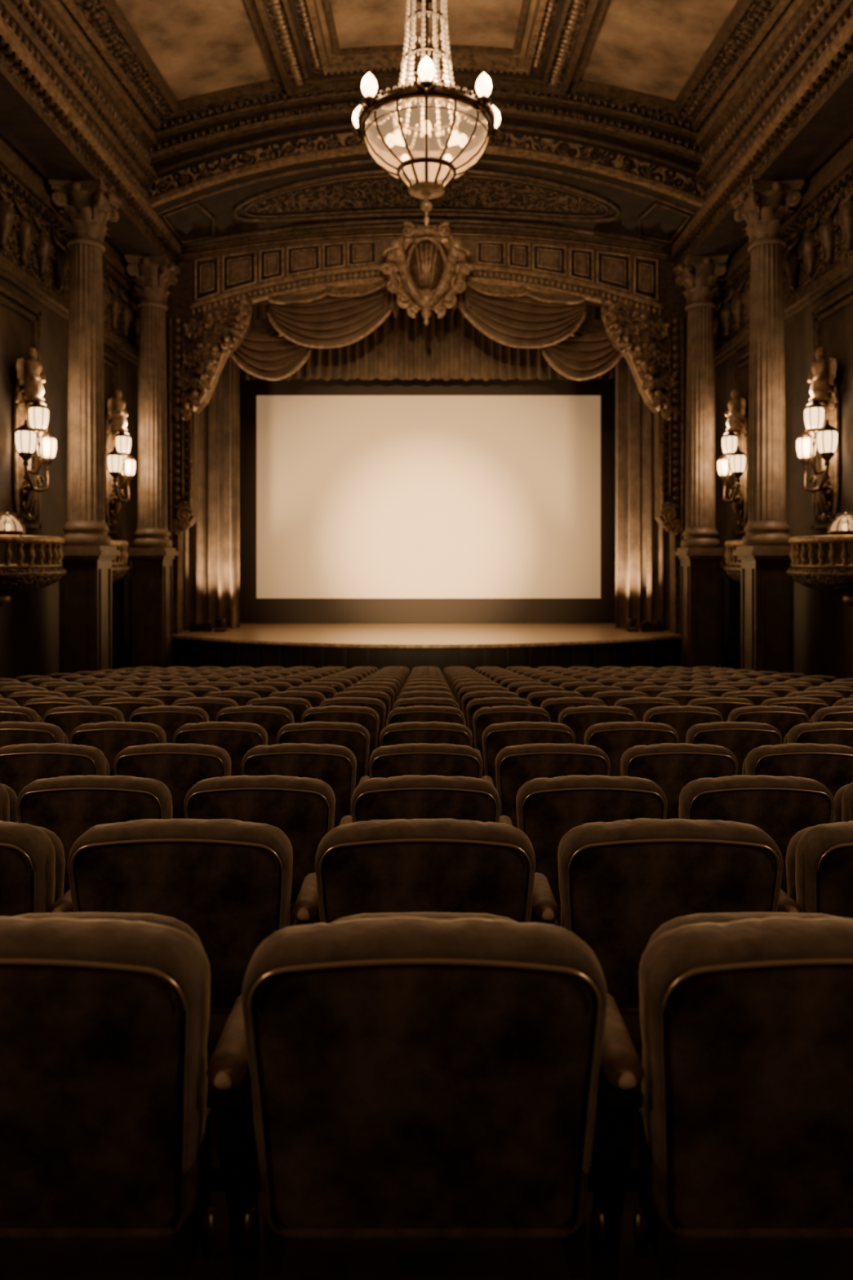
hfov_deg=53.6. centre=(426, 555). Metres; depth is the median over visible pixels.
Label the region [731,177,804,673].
column
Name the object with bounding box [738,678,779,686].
seat
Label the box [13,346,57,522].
wall sconce
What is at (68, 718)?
seat
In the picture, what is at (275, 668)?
seat
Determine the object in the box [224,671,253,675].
seat
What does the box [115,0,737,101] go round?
ceiling
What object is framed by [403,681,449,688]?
seat
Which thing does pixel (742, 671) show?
seat
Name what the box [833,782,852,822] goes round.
seat
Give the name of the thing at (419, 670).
seat
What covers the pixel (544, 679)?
seat
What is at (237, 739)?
seat
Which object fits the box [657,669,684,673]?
seat
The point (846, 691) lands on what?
seat
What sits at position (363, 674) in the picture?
seat
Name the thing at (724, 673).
seat
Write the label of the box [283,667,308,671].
seat
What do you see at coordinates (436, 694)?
seat
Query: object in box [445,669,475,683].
seat
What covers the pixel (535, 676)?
seat
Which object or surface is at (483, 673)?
seat
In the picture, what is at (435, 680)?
seat
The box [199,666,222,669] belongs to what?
seat
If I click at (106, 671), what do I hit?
seat
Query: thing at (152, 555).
column
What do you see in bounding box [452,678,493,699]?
seat
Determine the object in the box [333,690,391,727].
seat
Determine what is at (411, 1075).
seat
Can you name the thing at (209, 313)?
arch
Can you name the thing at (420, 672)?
seat
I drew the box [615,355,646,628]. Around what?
stage curtain
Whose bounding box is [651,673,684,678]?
seat
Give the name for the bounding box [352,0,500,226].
chandelier
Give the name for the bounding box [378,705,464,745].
seat
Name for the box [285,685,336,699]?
seat
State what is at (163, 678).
seat
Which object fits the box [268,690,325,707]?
seat
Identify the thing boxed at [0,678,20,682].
seat
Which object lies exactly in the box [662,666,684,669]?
seat
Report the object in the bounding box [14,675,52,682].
seat
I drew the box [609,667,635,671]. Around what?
seat
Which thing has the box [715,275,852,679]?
wall
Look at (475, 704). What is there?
seat
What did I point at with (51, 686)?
seat
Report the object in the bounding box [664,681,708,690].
seat
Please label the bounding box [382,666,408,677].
seat
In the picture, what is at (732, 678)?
seat
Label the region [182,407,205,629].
stage curtain
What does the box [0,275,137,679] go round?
wall
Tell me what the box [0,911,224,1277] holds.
seat
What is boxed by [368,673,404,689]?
seat
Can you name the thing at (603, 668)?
seat
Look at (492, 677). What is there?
seat
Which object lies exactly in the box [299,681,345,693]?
seat
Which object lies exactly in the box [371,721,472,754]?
seat
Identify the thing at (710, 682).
seat
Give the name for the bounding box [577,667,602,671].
seat
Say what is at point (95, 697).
seat
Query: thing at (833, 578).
balcony
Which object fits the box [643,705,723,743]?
seat
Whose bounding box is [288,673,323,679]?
seat
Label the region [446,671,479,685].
seat
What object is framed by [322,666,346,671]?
seat
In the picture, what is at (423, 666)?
seat
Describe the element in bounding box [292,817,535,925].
seat
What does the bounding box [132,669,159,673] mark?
seat
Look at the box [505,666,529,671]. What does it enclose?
seat
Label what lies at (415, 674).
seat
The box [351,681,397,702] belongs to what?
seat
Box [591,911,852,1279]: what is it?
seat
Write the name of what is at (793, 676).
seat
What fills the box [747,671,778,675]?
seat
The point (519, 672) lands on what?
seat
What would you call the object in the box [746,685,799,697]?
seat
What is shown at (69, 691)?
seat
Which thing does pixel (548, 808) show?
seat
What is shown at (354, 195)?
arch panel
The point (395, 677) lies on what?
seat
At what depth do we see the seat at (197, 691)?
8.89 m
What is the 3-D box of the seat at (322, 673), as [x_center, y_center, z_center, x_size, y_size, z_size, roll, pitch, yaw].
[-1.857,2.331,13.914,0.636,0.880,0.372,0,0,0]
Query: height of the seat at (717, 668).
0.882 m
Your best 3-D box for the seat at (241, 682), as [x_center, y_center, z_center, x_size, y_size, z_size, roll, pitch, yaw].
[-2.469,2.025,11.004,0.636,0.880,0.372,0,0,0]
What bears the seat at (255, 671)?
on the floor
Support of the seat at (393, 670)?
on the floor
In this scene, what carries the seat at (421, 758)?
on the floor
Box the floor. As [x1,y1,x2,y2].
[0,774,852,1279]
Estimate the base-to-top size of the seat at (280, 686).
0.881 m
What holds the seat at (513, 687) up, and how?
on the floor
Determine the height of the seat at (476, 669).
0.880 m
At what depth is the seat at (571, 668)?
16.65 m
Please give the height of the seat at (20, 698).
0.880 m
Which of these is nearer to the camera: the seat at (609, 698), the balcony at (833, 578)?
the seat at (609, 698)
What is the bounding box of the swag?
[230,278,622,380]
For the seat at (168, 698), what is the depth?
7.92 m
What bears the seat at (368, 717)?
on the floor
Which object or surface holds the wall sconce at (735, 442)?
attached to the wall at (823, 622)
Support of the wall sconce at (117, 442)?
attached to the wall at (29, 622)
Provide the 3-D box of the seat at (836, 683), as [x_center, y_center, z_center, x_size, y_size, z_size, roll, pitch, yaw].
[4.875,1.923,10.034,0.636,0.880,0.372,0,0,0]
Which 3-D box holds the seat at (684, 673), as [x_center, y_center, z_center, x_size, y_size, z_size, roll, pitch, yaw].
[4.263,2.331,13.914,0.636,0.880,0.372,0,0,0]
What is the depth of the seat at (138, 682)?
10.83 m
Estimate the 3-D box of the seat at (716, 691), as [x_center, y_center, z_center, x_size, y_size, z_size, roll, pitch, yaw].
[3.039,1.821,9.064,0.636,0.880,0.372,0,0,0]
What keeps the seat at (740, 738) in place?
on the floor
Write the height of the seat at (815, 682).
0.880 m
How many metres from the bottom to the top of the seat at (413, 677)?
0.880 m
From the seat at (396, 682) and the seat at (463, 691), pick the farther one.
the seat at (396, 682)
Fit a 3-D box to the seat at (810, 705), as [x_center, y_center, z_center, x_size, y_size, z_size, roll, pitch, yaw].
[3.039,1.617,7.124,0.636,0.880,0.372,0,0,0]
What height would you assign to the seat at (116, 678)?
0.880 m
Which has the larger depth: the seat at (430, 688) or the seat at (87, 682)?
the seat at (87, 682)
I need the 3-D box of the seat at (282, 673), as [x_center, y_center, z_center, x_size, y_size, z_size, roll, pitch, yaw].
[-2.469,2.331,13.914,0.636,0.881,0.372,0,0,0]
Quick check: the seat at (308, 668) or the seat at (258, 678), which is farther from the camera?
the seat at (308, 668)
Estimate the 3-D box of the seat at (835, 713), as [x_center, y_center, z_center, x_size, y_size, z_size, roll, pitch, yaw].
[3.039,1.515,6.154,0.636,0.880,0.372,0,0,0]
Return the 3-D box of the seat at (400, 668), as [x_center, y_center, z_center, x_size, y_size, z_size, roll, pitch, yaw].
[-0.633,2.535,15.854,0.636,0.880,0.372,0,0,0]
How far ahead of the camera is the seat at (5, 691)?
8.89 m
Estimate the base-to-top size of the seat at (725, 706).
0.881 m
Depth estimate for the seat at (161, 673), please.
13.74 m
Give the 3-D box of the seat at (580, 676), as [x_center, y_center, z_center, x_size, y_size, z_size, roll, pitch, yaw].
[2.427,2.229,12.944,0.636,0.880,0.372,0,0,0]
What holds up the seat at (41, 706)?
on the floor
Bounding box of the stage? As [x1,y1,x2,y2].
[172,622,680,676]
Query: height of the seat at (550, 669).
0.880 m
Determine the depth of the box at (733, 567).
18.16 m
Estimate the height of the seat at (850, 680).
0.882 m
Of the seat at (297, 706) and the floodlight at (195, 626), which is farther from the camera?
the floodlight at (195, 626)
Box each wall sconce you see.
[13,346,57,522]
[104,389,136,525]
[716,389,748,525]
[795,346,839,522]
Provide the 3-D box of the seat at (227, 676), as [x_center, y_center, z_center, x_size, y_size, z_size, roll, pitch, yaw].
[-3.081,2.229,12.944,0.636,0.880,0.372,0,0,0]
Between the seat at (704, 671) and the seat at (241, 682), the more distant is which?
the seat at (704, 671)
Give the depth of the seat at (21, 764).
4.04 m
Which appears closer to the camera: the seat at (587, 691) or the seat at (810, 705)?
the seat at (810, 705)
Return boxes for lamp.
[0,512,25,535]
[827,512,852,535]
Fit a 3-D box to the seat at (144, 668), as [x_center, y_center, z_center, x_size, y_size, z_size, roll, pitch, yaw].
[-5.529,2.637,16.824,0.636,0.880,0.372,0,0,0]
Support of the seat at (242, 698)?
on the floor
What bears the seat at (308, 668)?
on the floor
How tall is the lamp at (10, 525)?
0.350 m
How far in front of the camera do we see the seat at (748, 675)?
12.77 m
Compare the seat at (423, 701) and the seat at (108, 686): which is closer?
the seat at (423, 701)
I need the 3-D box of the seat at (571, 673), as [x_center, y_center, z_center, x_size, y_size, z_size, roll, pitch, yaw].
[2.427,2.331,13.914,0.636,0.881,0.372,0,0,0]
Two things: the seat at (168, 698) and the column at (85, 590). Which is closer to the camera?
the seat at (168, 698)
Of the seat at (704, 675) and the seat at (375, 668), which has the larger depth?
the seat at (375, 668)
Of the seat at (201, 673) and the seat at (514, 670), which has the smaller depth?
the seat at (201, 673)
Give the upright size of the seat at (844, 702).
0.880 m
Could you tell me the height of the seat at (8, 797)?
0.880 m
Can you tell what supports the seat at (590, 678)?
on the floor
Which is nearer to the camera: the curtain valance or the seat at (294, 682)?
the seat at (294, 682)
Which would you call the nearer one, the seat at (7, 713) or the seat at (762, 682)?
the seat at (7, 713)
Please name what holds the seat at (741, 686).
on the floor
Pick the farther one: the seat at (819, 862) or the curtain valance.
the curtain valance
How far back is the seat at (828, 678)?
11.80 m
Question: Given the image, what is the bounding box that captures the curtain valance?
[239,285,615,381]
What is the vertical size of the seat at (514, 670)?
0.880 m
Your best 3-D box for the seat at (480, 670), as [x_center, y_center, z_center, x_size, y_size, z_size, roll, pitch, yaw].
[1.203,2.535,15.854,0.636,0.880,0.372,0,0,0]
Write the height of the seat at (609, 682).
0.880 m
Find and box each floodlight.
[189,618,226,631]
[626,618,663,631]
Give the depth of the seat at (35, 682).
10.83 m
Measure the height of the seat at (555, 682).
0.880 m
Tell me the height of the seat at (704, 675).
0.880 m
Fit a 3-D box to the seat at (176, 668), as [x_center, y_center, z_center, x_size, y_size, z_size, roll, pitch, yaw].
[-4.917,2.637,16.824,0.636,0.880,0.372,0,0,0]
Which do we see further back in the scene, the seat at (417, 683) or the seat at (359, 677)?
the seat at (359, 677)
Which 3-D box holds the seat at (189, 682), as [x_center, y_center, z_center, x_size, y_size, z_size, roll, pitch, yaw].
[-3.081,2.025,11.004,0.636,0.880,0.372,0,0,0]
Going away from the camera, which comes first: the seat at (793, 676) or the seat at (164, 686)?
the seat at (164, 686)
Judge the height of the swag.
2.475 m
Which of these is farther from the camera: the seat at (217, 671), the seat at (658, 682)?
the seat at (217, 671)
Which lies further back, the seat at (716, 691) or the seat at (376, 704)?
the seat at (716, 691)
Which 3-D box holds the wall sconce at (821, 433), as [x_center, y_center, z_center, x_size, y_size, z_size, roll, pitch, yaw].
[6.907,-2.130,14.900,0.526,3.090,1.191,0,0,0]
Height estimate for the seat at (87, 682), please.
0.880 m
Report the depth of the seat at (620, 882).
2.08 m
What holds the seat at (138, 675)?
on the floor
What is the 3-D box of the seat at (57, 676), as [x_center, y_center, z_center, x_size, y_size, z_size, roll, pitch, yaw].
[-5.529,2.229,12.944,0.636,0.880,0.372,0,0,0]
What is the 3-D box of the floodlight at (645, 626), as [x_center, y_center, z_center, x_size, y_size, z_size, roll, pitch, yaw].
[5.615,1.790,21.750,0.910,0.320,0.240,0,0,0]
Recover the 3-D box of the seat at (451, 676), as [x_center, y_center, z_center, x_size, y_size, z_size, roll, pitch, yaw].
[0.591,2.229,12.944,0.636,0.880,0.372,0,0,0]
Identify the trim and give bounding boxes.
[0,0,182,275]
[0,138,139,581]
[62,0,791,128]
[146,84,706,212]
[670,0,852,275]
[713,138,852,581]
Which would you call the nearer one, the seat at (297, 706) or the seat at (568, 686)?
the seat at (297, 706)
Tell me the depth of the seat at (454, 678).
11.80 m
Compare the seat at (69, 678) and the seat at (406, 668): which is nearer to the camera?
the seat at (69, 678)
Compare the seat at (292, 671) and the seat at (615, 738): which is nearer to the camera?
the seat at (615, 738)
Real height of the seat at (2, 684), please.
0.880 m
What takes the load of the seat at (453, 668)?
on the floor
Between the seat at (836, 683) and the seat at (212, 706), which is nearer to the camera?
the seat at (212, 706)
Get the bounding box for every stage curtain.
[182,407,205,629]
[205,355,239,628]
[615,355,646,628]
[646,405,670,629]
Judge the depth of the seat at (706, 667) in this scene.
16.65 m
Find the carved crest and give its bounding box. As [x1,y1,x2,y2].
[378,221,474,325]
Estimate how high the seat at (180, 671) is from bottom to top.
0.881 m
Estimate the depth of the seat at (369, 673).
14.72 m
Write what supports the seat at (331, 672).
on the floor
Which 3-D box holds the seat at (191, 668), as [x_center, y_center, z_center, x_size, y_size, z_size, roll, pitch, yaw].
[-4.305,2.535,15.854,0.636,0.881,0.372,0,0,0]
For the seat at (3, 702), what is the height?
0.880 m
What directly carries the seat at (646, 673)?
on the floor
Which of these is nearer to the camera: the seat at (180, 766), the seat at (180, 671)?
the seat at (180, 766)
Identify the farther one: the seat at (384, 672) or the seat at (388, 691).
the seat at (384, 672)
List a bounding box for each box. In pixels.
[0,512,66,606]
[109,540,128,582]
[724,540,743,582]
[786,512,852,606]
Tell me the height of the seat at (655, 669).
0.880 m
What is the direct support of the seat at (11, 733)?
on the floor
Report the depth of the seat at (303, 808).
3.08 m
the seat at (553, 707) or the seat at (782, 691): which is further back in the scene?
the seat at (782, 691)
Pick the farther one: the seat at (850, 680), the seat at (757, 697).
the seat at (850, 680)
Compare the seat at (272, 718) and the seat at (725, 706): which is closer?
the seat at (272, 718)
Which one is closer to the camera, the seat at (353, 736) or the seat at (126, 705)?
the seat at (353, 736)
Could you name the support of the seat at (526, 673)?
on the floor
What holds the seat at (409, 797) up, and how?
on the floor
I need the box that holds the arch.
[137,229,715,634]
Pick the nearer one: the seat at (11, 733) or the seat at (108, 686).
the seat at (11, 733)
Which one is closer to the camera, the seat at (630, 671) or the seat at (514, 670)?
the seat at (630, 671)
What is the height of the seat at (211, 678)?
0.880 m
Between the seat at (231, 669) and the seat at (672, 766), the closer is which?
the seat at (672, 766)
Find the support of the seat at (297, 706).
on the floor
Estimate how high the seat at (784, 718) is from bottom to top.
0.880 m
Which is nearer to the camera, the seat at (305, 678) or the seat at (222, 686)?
the seat at (222, 686)
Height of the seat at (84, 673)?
0.881 m
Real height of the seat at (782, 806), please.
0.880 m
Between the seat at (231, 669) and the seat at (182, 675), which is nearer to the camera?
the seat at (182, 675)
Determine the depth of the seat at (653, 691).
8.89 m
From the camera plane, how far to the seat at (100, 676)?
12.77 m
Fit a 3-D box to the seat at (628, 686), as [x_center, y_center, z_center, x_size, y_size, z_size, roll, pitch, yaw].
[2.427,1.923,10.034,0.636,0.880,0.372,0,0,0]
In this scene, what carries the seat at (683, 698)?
on the floor
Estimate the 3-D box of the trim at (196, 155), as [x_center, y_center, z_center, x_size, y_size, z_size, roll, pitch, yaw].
[0.000,-9.013,18.575,12.300,2.906,0.850,0,0,0]
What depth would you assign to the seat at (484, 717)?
5.98 m
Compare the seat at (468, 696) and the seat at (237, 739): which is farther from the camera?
the seat at (468, 696)
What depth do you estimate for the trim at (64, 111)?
14.73 m
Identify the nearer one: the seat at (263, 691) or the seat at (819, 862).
the seat at (819, 862)
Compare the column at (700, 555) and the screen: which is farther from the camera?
the screen
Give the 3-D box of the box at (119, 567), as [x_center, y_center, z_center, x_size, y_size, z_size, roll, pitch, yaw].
[-6.864,0.260,18.100,0.651,1.160,2.496,0,0,0]
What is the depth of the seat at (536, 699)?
7.92 m
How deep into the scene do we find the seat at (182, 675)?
12.77 m
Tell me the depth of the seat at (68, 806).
3.08 m
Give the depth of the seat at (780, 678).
11.80 m
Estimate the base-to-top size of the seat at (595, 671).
0.880 m
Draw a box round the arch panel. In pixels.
[156,158,696,253]
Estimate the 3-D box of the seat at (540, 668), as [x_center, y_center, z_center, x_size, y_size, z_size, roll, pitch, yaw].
[2.427,2.637,16.824,0.636,0.880,0.372,0,0,0]
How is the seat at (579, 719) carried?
on the floor
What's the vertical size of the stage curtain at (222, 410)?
9.190 m
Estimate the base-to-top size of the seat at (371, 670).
0.880 m
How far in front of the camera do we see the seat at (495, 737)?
4.99 m
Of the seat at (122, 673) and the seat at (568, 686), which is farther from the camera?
the seat at (122, 673)
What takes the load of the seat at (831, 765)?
on the floor
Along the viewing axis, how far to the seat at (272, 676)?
12.77 m
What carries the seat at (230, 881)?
on the floor
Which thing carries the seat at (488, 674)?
on the floor
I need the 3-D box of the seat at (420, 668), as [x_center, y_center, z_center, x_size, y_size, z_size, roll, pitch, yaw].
[-0.021,2.535,15.854,0.636,0.881,0.372,0,0,0]
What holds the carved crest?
attached to the arch
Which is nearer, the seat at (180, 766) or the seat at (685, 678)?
the seat at (180, 766)
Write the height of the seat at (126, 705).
0.881 m
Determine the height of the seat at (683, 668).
0.881 m
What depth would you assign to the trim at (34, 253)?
15.54 m
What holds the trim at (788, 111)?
attached to the wall at (823, 622)
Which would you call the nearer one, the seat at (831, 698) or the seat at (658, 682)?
the seat at (831, 698)
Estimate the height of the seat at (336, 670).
0.880 m
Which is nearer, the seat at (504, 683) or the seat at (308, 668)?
the seat at (504, 683)
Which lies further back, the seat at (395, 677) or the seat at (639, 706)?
the seat at (395, 677)
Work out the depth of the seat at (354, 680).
11.80 m
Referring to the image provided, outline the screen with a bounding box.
[239,377,615,622]
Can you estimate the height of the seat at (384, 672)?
0.880 m
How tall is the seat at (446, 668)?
0.880 m
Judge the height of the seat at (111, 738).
0.881 m
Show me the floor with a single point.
(20, 1259)
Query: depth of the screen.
24.50 m
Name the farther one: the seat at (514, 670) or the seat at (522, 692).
the seat at (514, 670)
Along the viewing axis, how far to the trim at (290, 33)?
16.66 m
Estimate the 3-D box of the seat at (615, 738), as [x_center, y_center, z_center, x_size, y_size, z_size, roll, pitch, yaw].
[1.203,1.432,5.154,0.636,0.880,0.372,0,0,0]
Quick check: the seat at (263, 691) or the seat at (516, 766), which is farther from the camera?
the seat at (263, 691)
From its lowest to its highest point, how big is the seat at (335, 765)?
0.880 m
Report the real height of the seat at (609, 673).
0.880 m
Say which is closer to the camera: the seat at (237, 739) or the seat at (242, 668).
the seat at (237, 739)
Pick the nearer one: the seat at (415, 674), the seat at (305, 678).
the seat at (305, 678)
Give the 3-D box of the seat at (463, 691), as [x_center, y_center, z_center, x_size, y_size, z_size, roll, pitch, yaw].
[0.591,1.821,9.064,0.636,0.880,0.372,0,0,0]
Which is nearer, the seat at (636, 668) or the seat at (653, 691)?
the seat at (653, 691)
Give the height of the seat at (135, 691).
0.881 m
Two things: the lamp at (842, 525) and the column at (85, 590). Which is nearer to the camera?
the lamp at (842, 525)
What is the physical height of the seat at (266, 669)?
0.881 m
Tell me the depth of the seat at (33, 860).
2.09 m
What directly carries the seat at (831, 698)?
on the floor
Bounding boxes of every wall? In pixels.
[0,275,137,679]
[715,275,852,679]
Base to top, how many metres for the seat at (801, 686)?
0.880 m
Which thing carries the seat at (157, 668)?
on the floor
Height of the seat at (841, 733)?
0.880 m
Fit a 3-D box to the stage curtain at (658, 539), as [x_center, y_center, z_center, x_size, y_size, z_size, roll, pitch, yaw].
[6.475,-2.630,22.179,1.350,9.140,0.222,0,0,0]
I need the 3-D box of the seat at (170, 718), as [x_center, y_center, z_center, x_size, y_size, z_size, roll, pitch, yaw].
[-1.857,1.515,6.154,0.636,0.880,0.372,0,0,0]
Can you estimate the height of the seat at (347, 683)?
0.880 m
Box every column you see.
[48,177,121,673]
[124,253,179,667]
[673,253,728,667]
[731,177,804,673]
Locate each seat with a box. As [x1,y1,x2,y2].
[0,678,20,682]
[0,681,32,688]
[0,685,47,698]
[0,697,20,706]
[0,706,42,722]
[0,721,68,747]
[0,742,109,797]
[0,783,17,822]
[0,820,65,916]
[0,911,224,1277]
[7,690,66,706]
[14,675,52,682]
[16,774,173,894]
[22,697,91,722]
[26,678,66,686]
[38,681,84,691]
[43,705,124,743]
[47,673,80,679]
[48,818,293,1013]
[53,685,105,697]
[58,675,95,682]
[69,721,166,775]
[72,690,131,706]
[73,671,104,675]
[73,678,114,685]
[87,673,120,679]
[91,681,136,691]
[97,669,124,673]
[97,697,164,722]
[103,675,139,682]
[111,671,142,675]
[111,685,162,697]
[113,742,231,818]
[118,667,142,671]
[120,678,161,685]
[128,673,160,678]
[128,705,208,743]
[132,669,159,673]
[137,666,158,669]
[137,690,195,706]
[143,681,187,691]
[146,675,182,681]
[149,671,179,675]
[151,667,175,671]
[168,666,191,669]
[168,669,195,673]
[168,673,200,678]
[169,678,208,685]
[169,685,220,697]
[172,697,238,721]
[173,721,267,776]
[183,774,335,907]
[184,667,208,671]
[186,671,216,675]
[191,675,226,681]
[195,681,240,691]
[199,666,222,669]
[203,669,231,673]
[203,690,260,706]
[205,911,607,1279]
[208,673,242,679]
[215,705,293,745]
[217,667,243,671]
[217,678,257,686]
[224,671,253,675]
[228,685,278,697]
[230,666,253,670]
[234,675,270,682]
[238,669,265,674]
[241,742,356,827]
[245,697,311,723]
[248,673,282,679]
[248,681,292,691]
[249,667,275,671]
[261,666,284,670]
[262,671,292,676]
[264,678,304,687]
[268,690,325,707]
[273,669,301,674]
[276,721,369,787]
[278,675,314,682]
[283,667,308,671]
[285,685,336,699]
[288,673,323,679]
[292,666,315,670]
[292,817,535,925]
[299,671,330,676]
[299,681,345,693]
[301,705,378,774]
[306,669,336,674]
[311,678,352,688]
[315,667,342,672]
[319,697,385,747]
[321,675,359,684]
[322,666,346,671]
[329,673,364,681]
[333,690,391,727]
[336,671,368,678]
[339,774,500,825]
[342,669,372,676]
[342,685,394,711]
[346,667,375,674]
[351,666,378,671]
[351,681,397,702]
[358,742,483,784]
[359,678,399,699]
[364,675,402,693]
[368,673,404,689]
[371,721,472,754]
[373,671,405,685]
[377,669,407,684]
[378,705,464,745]
[380,667,408,680]
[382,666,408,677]
[386,697,459,725]
[396,690,455,701]
[400,685,452,693]
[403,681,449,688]
[404,678,447,684]
[407,675,445,680]
[408,673,444,678]
[409,671,443,675]
[410,669,441,673]
[412,667,440,671]
[413,666,439,669]
[443,666,469,678]
[444,667,472,679]
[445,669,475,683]
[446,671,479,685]
[448,673,483,689]
[450,675,488,694]
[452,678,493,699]
[454,681,500,704]
[457,685,508,711]
[462,690,519,727]
[464,697,533,748]
[470,705,551,774]
[474,666,500,672]
[475,721,575,790]
[477,667,505,674]
[480,669,510,676]
[482,742,610,827]
[484,671,515,679]
[488,673,523,681]
[493,675,531,684]
[498,774,667,907]
[499,678,540,688]
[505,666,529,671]
[506,681,551,693]
[510,667,536,672]
[515,669,545,675]
[515,685,566,699]
[522,671,553,676]
[526,690,584,707]
[529,673,563,679]
[531,817,783,1013]
[537,666,560,670]
[537,675,574,682]
[540,697,606,723]
[544,667,569,671]
[547,678,587,686]
[551,669,579,674]
[558,705,636,744]
[560,671,591,676]
[560,681,604,691]
[568,666,591,670]
[570,673,604,679]
[573,685,624,697]
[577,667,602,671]
[582,675,617,682]
[584,721,679,776]
[586,669,613,673]
[591,690,648,706]
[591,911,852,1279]
[595,678,635,686]
[598,671,628,675]
[599,666,622,669]
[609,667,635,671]
[611,673,644,679]
[612,681,656,691]
[613,697,680,721]
[620,742,737,818]
[622,669,648,673]
[626,675,662,682]
[630,666,653,669]
[631,685,681,697]
[635,671,666,675]
[643,678,683,685]
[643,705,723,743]
[644,667,667,671]
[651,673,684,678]
[656,690,713,706]
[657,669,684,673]
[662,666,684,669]
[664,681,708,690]
[669,675,705,681]
[673,671,703,675]
[676,667,701,671]
[678,774,835,893]
[685,721,782,774]
[687,697,755,721]
[689,685,740,697]
[691,673,724,678]
[691,678,730,685]
[693,666,717,669]
[693,669,719,673]
[710,667,733,671]
[711,671,741,675]
[713,675,749,681]
[716,681,761,691]
[720,690,779,706]
[727,705,808,743]
[728,669,755,673]
[732,673,764,678]
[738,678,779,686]
[742,742,852,797]
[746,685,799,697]
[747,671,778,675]
[756,675,793,682]
[760,697,829,722]
[768,681,813,692]
[772,673,805,679]
[776,820,852,919]
[783,721,852,747]
[785,690,844,706]
[786,678,826,686]
[800,675,837,682]
[804,685,852,698]
[808,706,852,723]
[820,681,852,688]
[831,678,852,682]
[831,697,852,706]
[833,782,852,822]
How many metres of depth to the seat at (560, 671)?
14.71 m
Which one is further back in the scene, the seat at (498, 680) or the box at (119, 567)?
the box at (119, 567)
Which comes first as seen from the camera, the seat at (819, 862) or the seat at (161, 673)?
the seat at (819, 862)
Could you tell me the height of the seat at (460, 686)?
0.881 m
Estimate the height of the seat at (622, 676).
0.880 m
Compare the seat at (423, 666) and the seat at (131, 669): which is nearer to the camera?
the seat at (131, 669)
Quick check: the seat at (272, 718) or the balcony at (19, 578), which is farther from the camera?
the balcony at (19, 578)
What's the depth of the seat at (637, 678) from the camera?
11.80 m

